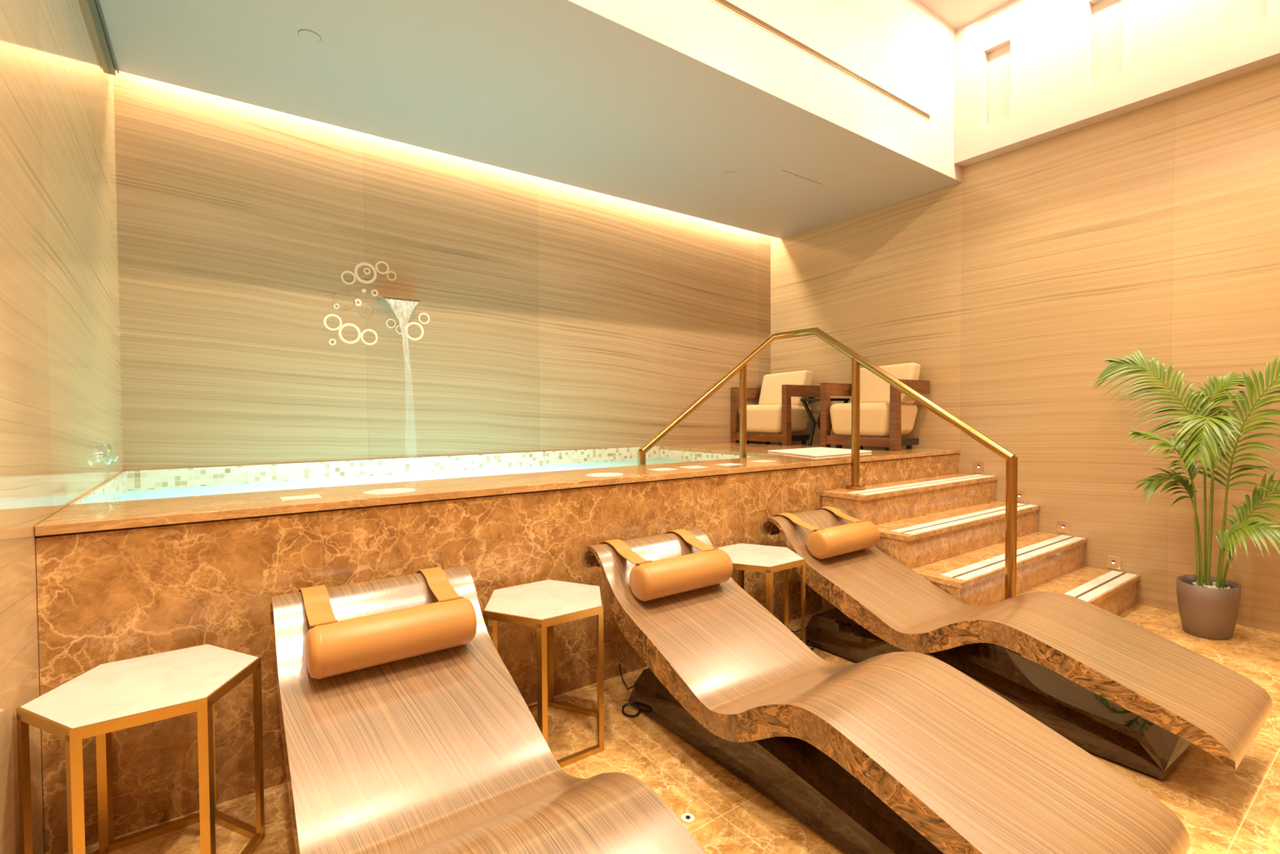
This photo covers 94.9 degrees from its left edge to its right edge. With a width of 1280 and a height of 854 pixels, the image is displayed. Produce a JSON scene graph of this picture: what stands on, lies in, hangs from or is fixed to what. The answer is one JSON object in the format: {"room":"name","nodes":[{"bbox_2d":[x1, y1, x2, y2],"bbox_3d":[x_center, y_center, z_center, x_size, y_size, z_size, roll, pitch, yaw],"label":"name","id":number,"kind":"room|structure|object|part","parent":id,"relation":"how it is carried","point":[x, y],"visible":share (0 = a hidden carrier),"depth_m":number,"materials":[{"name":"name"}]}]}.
{"room":"spa","nodes":[
{"label":"spa","id":0,"kind":"room"},
{"bbox_2d":[0,0,123,853],"bbox_3d":[-0.963,-0.800,0.488,0.200,4.100,5.946,-1,2,-36],"label":"wall","id":1,"kind":"structure","parent":0,"point":[60,385],"depth_m":1.65,"materials":[{"name":"stone"}]},
{"bbox_2d":[87,0,119,75],"bbox_3d":[-2.045,-1.700,2.154,0.034,0.028,1.694,-1,2,-36],"label":"trim","id":2,"kind":"structure","parent":1,"relation":"attached to","point":[92,4],"depth_m":2.55,"materials":[{"name":"grey metal"}]},
{"bbox_2d":[99,442,111,465],"bbox_3d":[-2.173,0.110,2.389,0.036,0.091,0.026,-1,2,-36],"label":"robe hook","id":3,"kind":"object","parent":1,"relation":"attached to","point":[104,453],"visible":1,"depth_m":2.38,"materials":[{"name":"metal"}]},
{"bbox_3d":[-2.183,0.110,2.382,0.012,0.026,0.026,-1,2,-36],"label":"wall plate","id":4,"kind":"part","parent":3,"relation":"part of","materials":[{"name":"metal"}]},
{"bbox_2d":[107,440,117,462],"bbox_3d":[-2.287,0.107,2.545,0.036,0.091,0.026,-1,2,-36],"label":"robe hook","id":5,"kind":"object","parent":1,"relation":"attached to","point":[111,451],"visible":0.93,"depth_m":2.54,"materials":[{"name":"metal"}]},
{"bbox_2d":[113,70,770,471],"bbox_3d":[-0.727,-0.497,4.460,5.229,3.300,0.200,-1,2,-36],"label":"wall","id":6,"kind":"structure","parent":0,"point":[563,317],"depth_m":3.71,"materials":[{"name":"wood"}]},
{"bbox_2d":[323,313,342,330],"bbox_3d":[-1.842,-0.628,3.522,0.100,0.100,0.005,-1,2,-36],"label":"ring","id":7,"kind":"object","parent":6,"relation":"attached to","point":[331,314],"visible":1,"depth_m":3.52,"materials":[{"name":"metal"}]},
{"bbox_2d":[328,338,336,345],"bbox_3d":[-1.845,-0.510,3.523,0.040,0.040,0.005,-1,2,-36],"label":"ring","id":8,"kind":"object","parent":6,"relation":"attached to","point":[330,340],"visible":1,"depth_m":3.52,"materials":[{"name":"metal"}]},
{"bbox_2d":[333,291,355,311],"bbox_3d":[-1.791,-0.759,3.557,0.118,0.118,0.005,-1,2,-36],"label":"ring","id":9,"kind":"object","parent":6,"relation":"attached to","point":[341,291],"visible":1,"depth_m":3.55,"materials":[{"name":"stone"}]},
{"bbox_2d":[341,271,355,284],"bbox_3d":[-1.771,-0.907,3.568,0.082,0.082,0.005,-1,2,-36],"label":"ring","id":10,"kind":"object","parent":6,"relation":"attached to","point":[344,272],"visible":1,"depth_m":3.57,"materials":[{"name":"metal"}]},
{"bbox_2d":[337,323,360,343],"bbox_3d":[-1.768,-0.570,3.577,0.126,0.126,0.005,-1,2,-36],"label":"ring","id":11,"kind":"object","parent":6,"relation":"attached to","point":[343,326],"visible":1,"depth_m":3.57,"materials":[{"name":"metal"}]},
{"bbox_2d":[354,298,361,306],"bbox_3d":[-1.730,-0.762,3.601,0.042,0.042,0.005,-1,2,-36],"label":"ring","id":12,"kind":"object","parent":6,"relation":"attached to","point":[357,300],"visible":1,"depth_m":3.60,"materials":[{"name":"metal"}]},
{"bbox_2d":[354,262,377,283],"bbox_3d":[-1.693,-0.950,3.624,0.128,0.128,0.005,-1,2,-36],"label":"ring","id":13,"kind":"object","parent":6,"relation":"attached to","point":[359,264],"visible":1,"depth_m":3.62,"materials":[{"name":"metal"}]},
{"bbox_2d":[358,302,375,318],"bbox_3d":[-1.687,-0.720,3.633,0.096,0.096,0.005,-1,2,-36],"label":"ring","id":14,"kind":"object","parent":6,"relation":"attached to","point":[363,303],"visible":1,"depth_m":3.63,"materials":[{"name":"metal"}]},
{"bbox_2d":[363,267,370,274],"bbox_3d":[-1.686,-0.963,3.628,0.042,0.042,0.005,-1,2,-36],"label":"ring","id":15,"kind":"object","parent":6,"relation":"attached to","point":[365,268],"visible":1,"depth_m":3.63,"materials":[{"name":"metal"}]},
{"bbox_2d":[360,328,377,345],"bbox_3d":[-1.679,-0.558,3.642,0.100,0.100,0.005,-1,2,-36],"label":"ring","id":16,"kind":"object","parent":6,"relation":"attached to","point":[366,330],"visible":1,"depth_m":3.64,"materials":[{"name":"metal"}]},
{"bbox_2d":[370,288,377,296],"bbox_3d":[-1.652,-0.835,3.656,0.042,0.042,0.005,-1,2,-36],"label":"ring","id":17,"kind":"object","parent":6,"relation":"attached to","point":[373,290],"visible":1,"depth_m":3.65,"materials":[{"name":"metal"}]},
{"bbox_2d":[375,261,389,274],"bbox_3d":[-1.614,-0.998,3.679,0.080,0.080,0.005,-1,2,-36],"label":"ring","id":18,"kind":"object","parent":6,"relation":"attached to","point":[379,262],"visible":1,"depth_m":3.68,"materials":[{"name":"metal"}]},
{"bbox_2d":[386,318,395,328],"bbox_3d":[-1.575,-0.655,3.715,0.060,0.060,0.005,-1,2,-36],"label":"ring","id":19,"kind":"object","parent":6,"relation":"attached to","point":[389,318],"visible":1,"depth_m":3.71,"materials":[{"name":"metal"}]},
{"bbox_2d":[386,271,396,280],"bbox_3d":[-1.571,-0.955,3.712,0.058,0.058,0.005,-1,2,-36],"label":"ring","id":20,"kind":"object","parent":6,"relation":"attached to","point":[388,273],"visible":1,"depth_m":3.71,"materials":[{"name":"metal"}]},
{"bbox_2d":[377,295,421,305],"bbox_3d":[-1.509,-0.802,3.681,0.230,0.035,0.134,-1,2,-36],"label":"spout","id":21,"kind":"object","parent":6,"relation":"attached to","point":[380,299],"visible":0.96,"depth_m":3.65,"materials":[{"name":"metal"}]},
{"bbox_2d":[385,298,417,335],"bbox_3d":[-1.428,-0.240,3.587,0.200,1.081,0.141,-1,2,-36],"label":"water jet","id":22,"kind":"object","parent":21,"relation":"attached to","point":[391,301],"visible":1,"depth_m":3.60,"materials":[{"name":"white liquid"}]},
{"bbox_2d":[395,324,405,333],"bbox_3d":[-1.529,-0.622,3.749,0.060,0.060,0.005,-1,2,-36],"label":"ring","id":23,"kind":"object","parent":6,"relation":"attached to","point":[397,331],"visible":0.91,"depth_m":3.74,"materials":[{"name":"metal"}]},
{"bbox_2d":[404,321,423,340],"bbox_3d":[-1.460,-0.620,3.799,0.120,0.120,0.005,-1,2,-36],"label":"ring","id":24,"kind":"object","parent":6,"relation":"attached to","point":[420,336],"visible":0.99,"depth_m":3.80,"materials":[{"name":"metal"}]},
{"bbox_2d":[417,312,429,324],"bbox_3d":[-1.410,-0.709,3.834,0.072,0.072,0.005,-1,2,-36],"label":"ring","id":25,"kind":"object","parent":6,"relation":"attached to","point":[426,314],"visible":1,"depth_m":3.83,"materials":[{"name":"metal"}]},
{"bbox_2d":[95,0,961,238],"bbox_3d":[1.069,-1.869,1.937,4.829,0.292,5.946,-1,2,-36],"label":"ceiling","id":26,"kind":"structure","parent":0,"point":[563,91],"depth_m":3.10,"materials":[{"name":"paint"}]},
{"bbox_2d":[297,28,321,42],"bbox_3d":[-1.459,-1.726,2.593,0.092,0.004,0.092,-1,2,-36],"label":"round cover plate","id":27,"kind":"object","parent":26,"relation":"attached to","point":[308,35],"visible":1,"depth_m":2.59,"materials":[{"name":"paint"}]},
{"bbox_2d":[723,171,736,177],"bbox_3d":[0.630,-1.773,4.117,0.092,0.004,0.092,-1,2,-36],"label":"round cover plate","id":28,"kind":"object","parent":26,"relation":"attached to","point":[728,174],"visible":1,"depth_m":4.12,"materials":[{"name":"paint"}]},
{"bbox_2d":[781,169,822,184],"bbox_3d":[1.157,-1.777,4.182,0.440,0.003,0.007,-1,2,-36],"label":"ceiling slot","id":29,"kind":"object","parent":26,"relation":"attached to","point":[781,170],"visible":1,"depth_m":4.17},
{"bbox_2d":[64,604,1279,853],"bbox_3d":[1.611,1.169,1.280,5.229,0.100,4.145,-1,2,-36],"label":"floor","id":30,"kind":"structure","parent":0,"point":[1222,810],"depth_m":1.82,"materials":[{"name":"stone"}]},
{"bbox_2d":[16,643,264,853],"bbox_3d":[-1.216,0.878,1.465,0.464,0.500,0.402,-1,2,-36],"label":"side table","id":31,"kind":"object","parent":30,"relation":"on","point":[107,698],"visible":1,"depth_m":1.39,"materials":[{"name":"white stone"}]},
{"bbox_3d":[-1.396,0.889,1.335,0.029,0.486,0.016,0,2,24],"label":"leg","id":32,"kind":"part","parent":31,"relation":"part of","materials":[{"name":"gold metal"}]},
{"bbox_3d":[-1.193,0.890,1.244,0.028,0.486,0.016,-1,2,-36],"label":"leg","id":33,"kind":"part","parent":31,"relation":"part of","materials":[{"name":"gold metal"}]},
{"bbox_3d":[-1.419,0.884,1.556,0.028,0.486,0.016,-1,2,-36],"label":"leg","id":34,"kind":"part","parent":31,"relation":"part of","materials":[{"name":"gold metal"}]},
{"bbox_3d":[-1.217,0.641,1.459,0.464,0.025,0.402,-1,2,-36],"label":"frame","id":35,"kind":"part","parent":31,"relation":"part of","materials":[{"name":"white stone"}]},
{"bbox_3d":[-1.215,1.119,1.471,0.464,0.018,0.402,-1,2,-36],"label":"frame","id":36,"kind":"part","parent":31,"relation":"part of","materials":[{"name":"gold metal"}]},
{"bbox_3d":[-1.013,0.886,1.374,0.028,0.486,0.016,-1,2,-36],"label":"leg","id":37,"kind":"part","parent":31,"relation":"part of","materials":[{"name":"gold metal"}]},
{"bbox_3d":[-1.239,0.880,1.687,0.028,0.486,0.016,-1,2,-36],"label":"leg","id":38,"kind":"part","parent":31,"relation":"part of","materials":[{"name":"gold metal"}]},
{"bbox_3d":[-1.036,0.881,1.596,0.029,0.486,0.016,0,2,24],"label":"leg","id":39,"kind":"part","parent":31,"relation":"part of","materials":[{"name":"gold metal"}]},
{"bbox_2d":[270,565,705,853],"bbox_3d":[-0.383,0.810,1.254,0.572,0.638,1.792,-1,2,-36],"label":"lounger","id":40,"kind":"object","parent":30,"relation":"on","point":[405,729],"visible":1,"depth_m":1.47,"materials":[{"name":"wood"}]},
{"bbox_2d":[305,597,476,679],"bbox_3d":[-0.702,0.598,1.687,0.444,0.138,0.138,-1,2,-36],"label":"pillow","id":41,"kind":"object","parent":40,"relation":"on","point":[335,649],"depth_m":1.63,"materials":[{"name":"orange leather"}]},
{"bbox_2d":[34,441,959,853],"bbox_3d":[-0.127,0.632,3.663,4.824,0.875,1.823,-1,2,-36],"label":"pool","id":42,"kind":"object","parent":30,"relation":"on","point":[117,580],"visible":0.71,"depth_m":1.96,"materials":[{"name":"brown stone"}]},
{"bbox_2d":[280,493,321,500],"bbox_3d":[-1.151,0.239,1.993,0.115,0.002,0.090,-1,2,-36],"label":"floor marker","id":43,"kind":"object","parent":42,"relation":"on","point":[308,496],"visible":1,"depth_m":1.98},
{"bbox_2d":[363,488,415,494],"bbox_3d":[-0.912,0.234,2.141,0.176,0.002,0.151,-1,2,-36],"label":"floor marker","id":44,"kind":"object","parent":42,"relation":"on","point":[391,491],"visible":1,"depth_m":2.14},
{"bbox_2d":[115,457,691,501],"bbox_3d":[-0.816,0.304,3.426,3.417,0.001,1.365,-1,2,-36],"label":"pool water","id":45,"kind":"object","parent":42,"relation":"in","point":[135,495],"visible":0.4,"depth_m":3.42,"materials":[{"name":"liquid"}]},
{"bbox_2d":[586,472,622,476],"bbox_3d":[-0.161,0.218,2.681,0.176,0.002,0.151,-1,2,-36],"label":"floor marker","id":46,"kind":"object","parent":42,"relation":"on","point":[597,474],"visible":1,"depth_m":2.67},
{"bbox_2d":[650,467,676,471],"bbox_3d":[0.114,0.210,2.920,0.115,0.002,0.090,-1,2,-36],"label":"floor marker","id":47,"kind":"object","parent":42,"relation":"on","point":[661,468],"visible":1,"depth_m":2.92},
{"bbox_2d":[680,465,705,468],"bbox_3d":[0.277,0.207,3.035,0.115,0.002,0.090,-1,2,-36],"label":"floor marker","id":48,"kind":"object","parent":42,"relation":"on","point":[695,466],"visible":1,"depth_m":3.02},
{"bbox_2d":[717,462,741,465],"bbox_3d":[0.482,0.203,3.179,0.115,0.002,0.090,-1,2,-36],"label":"floor marker","id":49,"kind":"object","parent":42,"relation":"on","point":[729,464],"visible":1,"depth_m":3.19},
{"bbox_2d":[752,459,773,462],"bbox_3d":[0.706,0.197,3.380,0.115,0.002,0.090,-1,2,-36],"label":"floor marker","id":50,"kind":"object","parent":42,"relation":"on","point":[763,460],"visible":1,"depth_m":3.39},
{"bbox_2d":[731,370,820,445],"bbox_3d":[1.228,-0.178,5.343,0.462,0.652,0.650,-1,2,-36],"label":"lounge armchair","id":51,"kind":"object","parent":42,"relation":"on","point":[780,412],"visible":0.84,"depth_m":5.19,"materials":[{"name":"beige fabric"}]},
{"bbox_3d":[1.053,-0.115,5.587,0.460,0.515,0.052,-1,2,-36],"label":"arm","id":52,"kind":"part","parent":51,"relation":"part of","materials":[{"name":"brown wood"}]},
{"bbox_3d":[1.067,0.091,5.232,0.051,0.070,0.546,-1,2,-36],"label":"rail","id":53,"kind":"part","parent":51,"relation":"part of","materials":[{"name":"brown wood"}]},
{"bbox_2d":[738,404,810,433],"bbox_3d":[1.221,-0.072,5.340,0.445,0.260,0.525,-1,2,-36],"label":"seat cushion","id":54,"kind":"object","parent":51,"relation":"on","point":[761,418],"depth_m":5.16,"materials":[{"name":"beige fabric"}]},
{"bbox_2d":[758,370,813,405],"bbox_3d":[1.328,-0.350,5.388,0.170,0.312,0.522,-1,2,-36],"label":"cushion","id":55,"kind":"object","parent":51,"relation":"on","point":[771,393],"depth_m":5.35,"materials":[{"name":"beige fabric"}]},
{"bbox_3d":[1.377,0.097,5.138,0.350,0.050,0.030,-1,2,-36],"label":"rail","id":56,"kind":"part","parent":51,"relation":"part of","materials":[{"name":"brown wood"}]},
{"bbox_3d":[1.404,-0.105,5.103,0.460,0.515,0.052,-1,2,-36],"label":"arm","id":57,"kind":"part","parent":51,"relation":"part of","materials":[{"name":"brown wood"}]},
{"bbox_3d":[1.390,-0.293,5.458,0.040,0.155,0.546,-1,2,-36],"label":"rail","id":58,"kind":"part","parent":51,"relation":"part of","materials":[{"name":"brown wood"}]},
{"bbox_2d":[767,447,871,457],"bbox_3d":[1.244,0.172,4.096,0.753,0.012,0.528,-1,2,-36],"label":"bath mat","id":59,"kind":"object","parent":42,"relation":"on","point":[811,451],"visible":1,"depth_m":4.00,"materials":[{"name":"white fabric"}]},
{"bbox_2d":[800,398,849,445],"bbox_3d":[1.573,-0.039,4.991,0.340,0.402,0.250,-1,2,-36],"label":"side table","id":60,"kind":"object","parent":42,"relation":"on","point":[846,400],"visible":0.45,"depth_m":4.99,"materials":[{"name":"metal"}]},
{"bbox_3d":[1.453,-0.034,5.007,0.151,0.392,0.076,-1,2,-36],"label":"leg","id":61,"kind":"part","parent":60,"relation":"part of","materials":[{"name":"black metal"}]},
{"bbox_3d":[1.595,-0.037,5.109,0.151,0.392,0.076,-1,2,-36],"label":"leg","id":62,"kind":"part","parent":60,"relation":"part of","materials":[{"name":"black metal"}]},
{"bbox_2d":[637,327,1017,599],"bbox_3d":[0.909,0.209,3.057,1.182,1.640,1.546,-1,2,-36],"label":"handrail","id":63,"kind":"object","parent":42,"relation":"on","point":[1011,460],"visible":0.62,"depth_m":3.39,"materials":[{"name":"brown metal"}]},
{"bbox_3d":[0.011,0.581,3.341,0.047,0.892,0.047,-1,2,-36],"label":"post","id":64,"kind":"part","parent":63,"relation":"part of","materials":[{"name":"brown metal"}]},
{"bbox_3d":[0.668,0.070,3.805,0.047,0.935,0.047,-1,2,-36],"label":"post","id":65,"kind":"part","parent":63,"relation":"part of","materials":[{"name":"brown metal"}]},
{"bbox_3d":[0.887,-0.222,3.057,1.139,0.776,1.504,-1,2,-36],"label":"rail","id":66,"kind":"part","parent":63,"relation":"part of","materials":[{"name":"brown metal"}]},
{"bbox_3d":[1.272,-0.020,3.464,0.047,0.775,0.047,-1,2,-36],"label":"post","id":67,"kind":"part","parent":63,"relation":"part of","materials":[{"name":"brown metal"}]},
{"bbox_3d":[1.767,0.524,2.797,0.047,0.765,0.047,-1,2,-36],"label":"post","id":68,"kind":"part","parent":63,"relation":"part of","materials":[{"name":"brown metal"}]},
{"bbox_2d":[820,362,929,451],"bbox_3d":[1.822,-0.163,4.582,0.462,0.652,0.650,-1,2,-36],"label":"lounge armchair","id":69,"kind":"object","parent":42,"relation":"on","point":[885,411],"visible":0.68,"depth_m":4.44,"materials":[{"name":"beige fabric"}]},
{"bbox_3d":[1.647,-0.100,4.826,0.460,0.515,0.052,-1,2,-36],"label":"arm","id":70,"kind":"part","parent":69,"relation":"part of","materials":[{"name":"brown wood"}]},
{"bbox_3d":[1.661,0.106,4.471,0.051,0.070,0.546,-1,2,-36],"label":"rail","id":71,"kind":"part","parent":69,"relation":"part of","materials":[{"name":"brown wood"}]},
{"bbox_2d":[830,402,917,437],"bbox_3d":[1.815,-0.057,4.580,0.445,0.260,0.525,-1,2,-36],"label":"seat cushion","id":72,"kind":"object","parent":69,"relation":"on","point":[875,418],"depth_m":4.40,"materials":[{"name":"beige fabric"}]},
{"bbox_2d":[849,362,920,404],"bbox_3d":[1.923,-0.334,4.627,0.170,0.312,0.522,-1,2,-36],"label":"cushion","id":73,"kind":"object","parent":69,"relation":"on","point":[873,388],"depth_m":4.56,"materials":[{"name":"beige fabric"}]},
{"bbox_3d":[1.998,-0.090,4.342,0.460,0.515,0.052,-1,2,-36],"label":"arm","id":74,"kind":"part","parent":69,"relation":"part of","materials":[{"name":"brown wood"}]},
{"bbox_3d":[1.971,0.112,4.377,0.350,0.050,0.030,-1,2,-36],"label":"rail","id":75,"kind":"part","parent":69,"relation":"part of","materials":[{"name":"brown wood"}]},
{"bbox_2d":[482,579,604,768],"bbox_3d":[-0.336,0.858,2.102,0.464,0.500,0.402,-1,2,-36],"label":"side table","id":76,"kind":"object","parent":30,"relation":"on","point":[543,605],"visible":0.76,"depth_m":2.01,"materials":[{"name":"gold metal"}]},
{"bbox_3d":[-0.516,0.869,1.972,0.016,0.486,0.029,0,1,-6],"label":"leg","id":77,"kind":"part","parent":76,"relation":"part of","materials":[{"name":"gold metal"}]},
{"bbox_3d":[-0.539,0.864,2.193,0.028,0.486,0.016,-1,2,-36],"label":"leg","id":78,"kind":"part","parent":76,"relation":"part of","materials":[{"name":"gold metal"}]},
{"bbox_3d":[-0.313,0.871,1.881,0.028,0.486,0.016,-1,2,-36],"label":"leg","id":79,"kind":"part","parent":76,"relation":"part of","materials":[{"name":"gold metal"}]},
{"bbox_3d":[-0.337,0.622,2.097,0.464,0.025,0.402,-1,2,-36],"label":"frame","id":80,"kind":"part","parent":76,"relation":"part of","materials":[{"name":"white stone"}]},
{"bbox_3d":[-0.358,0.860,2.324,0.028,0.486,0.016,-1,2,-36],"label":"leg","id":81,"kind":"part","parent":76,"relation":"part of","materials":[{"name":"gold metal"}]},
{"bbox_3d":[-0.334,1.099,2.108,0.464,0.018,0.402,-1,2,-36],"label":"frame","id":82,"kind":"part","parent":76,"relation":"part of","materials":[{"name":"gold metal"}]},
{"bbox_3d":[-0.155,0.861,2.233,0.016,0.486,0.029,0,1,-6],"label":"leg","id":83,"kind":"part","parent":76,"relation":"part of","materials":[{"name":"gold metal"}]},
{"bbox_3d":[-0.132,0.867,2.012,0.028,0.486,0.016,-1,2,-36],"label":"leg","id":84,"kind":"part","parent":76,"relation":"part of","materials":[{"name":"gold metal"}]},
{"bbox_2d":[681,813,694,822],"bbox_3d":[0.137,1.114,1.674,0.038,0.004,0.038,-1,2,-36],"label":"floor drain","id":85,"kind":"object","parent":30,"relation":"on","point":[686,817],"visible":1,"depth_m":1.67,"materials":[{"name":"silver metal"}]},
{"bbox_2d":[718,542,805,644],"bbox_3d":[0.530,0.839,2.729,0.464,0.500,0.402,-1,2,-36],"label":"side table","id":86,"kind":"object","parent":30,"relation":"on","point":[768,559],"visible":0.39,"depth_m":2.63,"materials":[{"name":"white stone"}]},
{"bbox_3d":[0.507,0.841,2.950,0.028,0.486,0.016,-1,2,-36],"label":"leg","id":87,"kind":"part","parent":86,"relation":"part of","materials":[{"name":"gold metal"}]},
{"bbox_3d":[0.529,0.603,2.723,0.464,0.025,0.402,-1,2,-36],"label":"frame","id":88,"kind":"part","parent":86,"relation":"part of","materials":[{"name":"white stone"}]},
{"bbox_3d":[0.553,0.851,2.508,0.028,0.486,0.016,-1,2,-36],"label":"leg","id":89,"kind":"part","parent":86,"relation":"part of","materials":[{"name":"gold metal"}]},
{"bbox_3d":[0.711,0.842,2.860,0.029,0.486,0.016,0,2,24],"label":"leg","id":90,"kind":"part","parent":86,"relation":"part of","materials":[{"name":"gold metal"}]},
{"bbox_3d":[0.734,0.847,2.638,0.028,0.486,0.016,-1,2,-36],"label":"leg","id":91,"kind":"part","parent":86,"relation":"part of","materials":[{"name":"gold metal"}]},
{"bbox_2d":[582,528,1190,853],"bbox_3d":[0.487,0.791,1.884,0.572,0.638,1.792,-1,2,-36],"label":"lounger","id":92,"kind":"object","parent":30,"relation":"on","point":[900,752],"visible":1,"depth_m":1.57,"materials":[{"name":"brown wood"}]},
{"bbox_2d":[629,548,733,601],"bbox_3d":[0.169,0.579,2.317,0.444,0.138,0.138,-1,2,-36],"label":"pillow","id":93,"kind":"object","parent":92,"relation":"on","point":[710,569],"depth_m":2.25,"materials":[{"name":"orange leather"}]},
{"bbox_2d":[627,667,943,853],"bbox_3d":[0.503,1.016,1.870,0.350,0.188,1.395,-1,2,-36],"label":"base","id":94,"kind":"object","parent":92,"relation":"attached to","point":[793,773],"depth_m":1.67,"materials":[{"name":"black metal"}]},
{"bbox_2d":[821,473,1140,664],"bbox_3d":[2.011,0.713,3.444,1.620,0.702,1.055,-1,2,-36],"label":"staircase","id":95,"kind":"structure","parent":30,"relation":"on","point":[949,530],"depth_m":3.35,"materials":[{"name":"brown stone"}]},
{"bbox_2d":[760,506,1272,779],"bbox_3d":[1.338,0.772,2.499,0.572,0.638,1.792,-1,2,-36],"label":"lounger","id":96,"kind":"object","parent":30,"relation":"on","point":[1130,695],"visible":0.91,"depth_m":2.14,"materials":[{"name":"brown wood"}]},
{"bbox_2d":[806,520,879,559],"bbox_3d":[1.020,0.560,2.933,0.444,0.138,0.138,-1,2,-36],"label":"pillow","id":97,"kind":"object","parent":96,"relation":"on","point":[858,537],"depth_m":2.85,"materials":[{"name":"orange leather"}]},
{"bbox_2d":[800,607,1191,779],"bbox_3d":[1.353,0.997,2.485,0.350,0.188,1.395,-1,2,-36],"label":"base","id":98,"kind":"object","parent":96,"relation":"attached to","point":[1101,727],"depth_m":2.14,"materials":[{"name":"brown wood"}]},
{"bbox_2d":[1091,348,1279,639],"bbox_3d":[2.865,0.320,2.935,0.510,1.505,0.997,-1,1,-19],"label":"potted palm","id":99,"kind":"object","parent":30,"relation":"on","point":[1208,606],"visible":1,"depth_m":2.98,"materials":[{"name":"green plant"}]},
{"bbox_2d":[1176,574,1240,639],"bbox_3d":[2.941,0.935,3.044,0.316,0.270,0.238,-1,2,-36],"label":"planter","id":100,"kind":"object","parent":99,"relation":"attached to","point":[1209,607],"depth_m":2.96,"materials":[{"name":"ceramic"}]},
{"bbox_2d":[568,0,961,182],"bbox_3d":[0.373,-2.329,2.884,4.829,1.171,0.060,-1,2,-36],"label":"wall","id":101,"kind":"structure","parent":0,"point":[902,47],"depth_m":3.43,"materials":[{"name":"white paint"}]},
{"bbox_2d":[711,0,929,120],"bbox_3d":[0.208,-2.069,2.728,4.370,0.036,0.008,-1,2,-36],"label":"air vent","id":102,"kind":"object","parent":101,"relation":"in","point":[725,2],"visible":1,"depth_m":3.29,"materials":[{"name":"beige metal"}]},
{"bbox_2d":[915,0,1012,30],"bbox_3d":[1.140,-2.825,1.894,5.129,0.100,2.625,-1,2,-36],"label":"ceiling","id":103,"kind":"structure","parent":0,"point":[956,14],"depth_m":3.97,"materials":[{"name":"white paint"}]},
{"bbox_2d":[770,62,1279,633],"bbox_3d":[3.112,-0.416,3.447,0.200,3.150,5.946,-1,2,-36],"label":"wall","id":104,"kind":"structure","parent":0,"point":[1153,229],"depth_m":3.69,"materials":[{"name":"wood"}]},
{"bbox_2d":[973,461,984,472],"bbox_3d":[2.436,0.286,4.223,0.011,0.076,0.072,-1,2,-36],"label":"step light","id":105,"kind":"object","parent":104,"relation":"attached to","point":[979,466],"visible":1,"depth_m":4.22,"materials":[{"name":"metal"}]},
{"bbox_2d":[1017,489,1025,502],"bbox_3d":[2.592,0.470,4.013,0.011,0.076,0.072,-1,2,-36],"label":"step light","id":106,"kind":"object","parent":104,"relation":"attached to","point":[1020,494],"visible":0.8,"depth_m":4.00,"materials":[{"name":"metal"}]},
{"bbox_2d":[1057,520,1070,533],"bbox_3d":[2.744,0.647,3.808,0.011,0.076,0.072,-1,2,-36],"label":"step light","id":107,"kind":"object","parent":104,"relation":"attached to","point":[1064,526],"visible":1,"depth_m":3.80,"materials":[{"name":"metal"}]},
{"bbox_2d":[1106,555,1120,569],"bbox_3d":[2.901,0.830,3.598,0.011,0.076,0.072,-1,2,-36],"label":"step light","id":108,"kind":"object","parent":104,"relation":"attached to","point":[1112,562],"visible":1,"depth_m":3.60,"materials":[{"name":"metal"}]},
{"bbox_2d":[954,0,1279,167],"bbox_3d":[3.020,-2.345,3.265,0.134,0.943,2.424,-1,2,-36],"label":"wall","id":109,"kind":"structure","parent":0,"point":[1028,72],"depth_m":3.59,"materials":[{"name":"white paint"}]}
]}

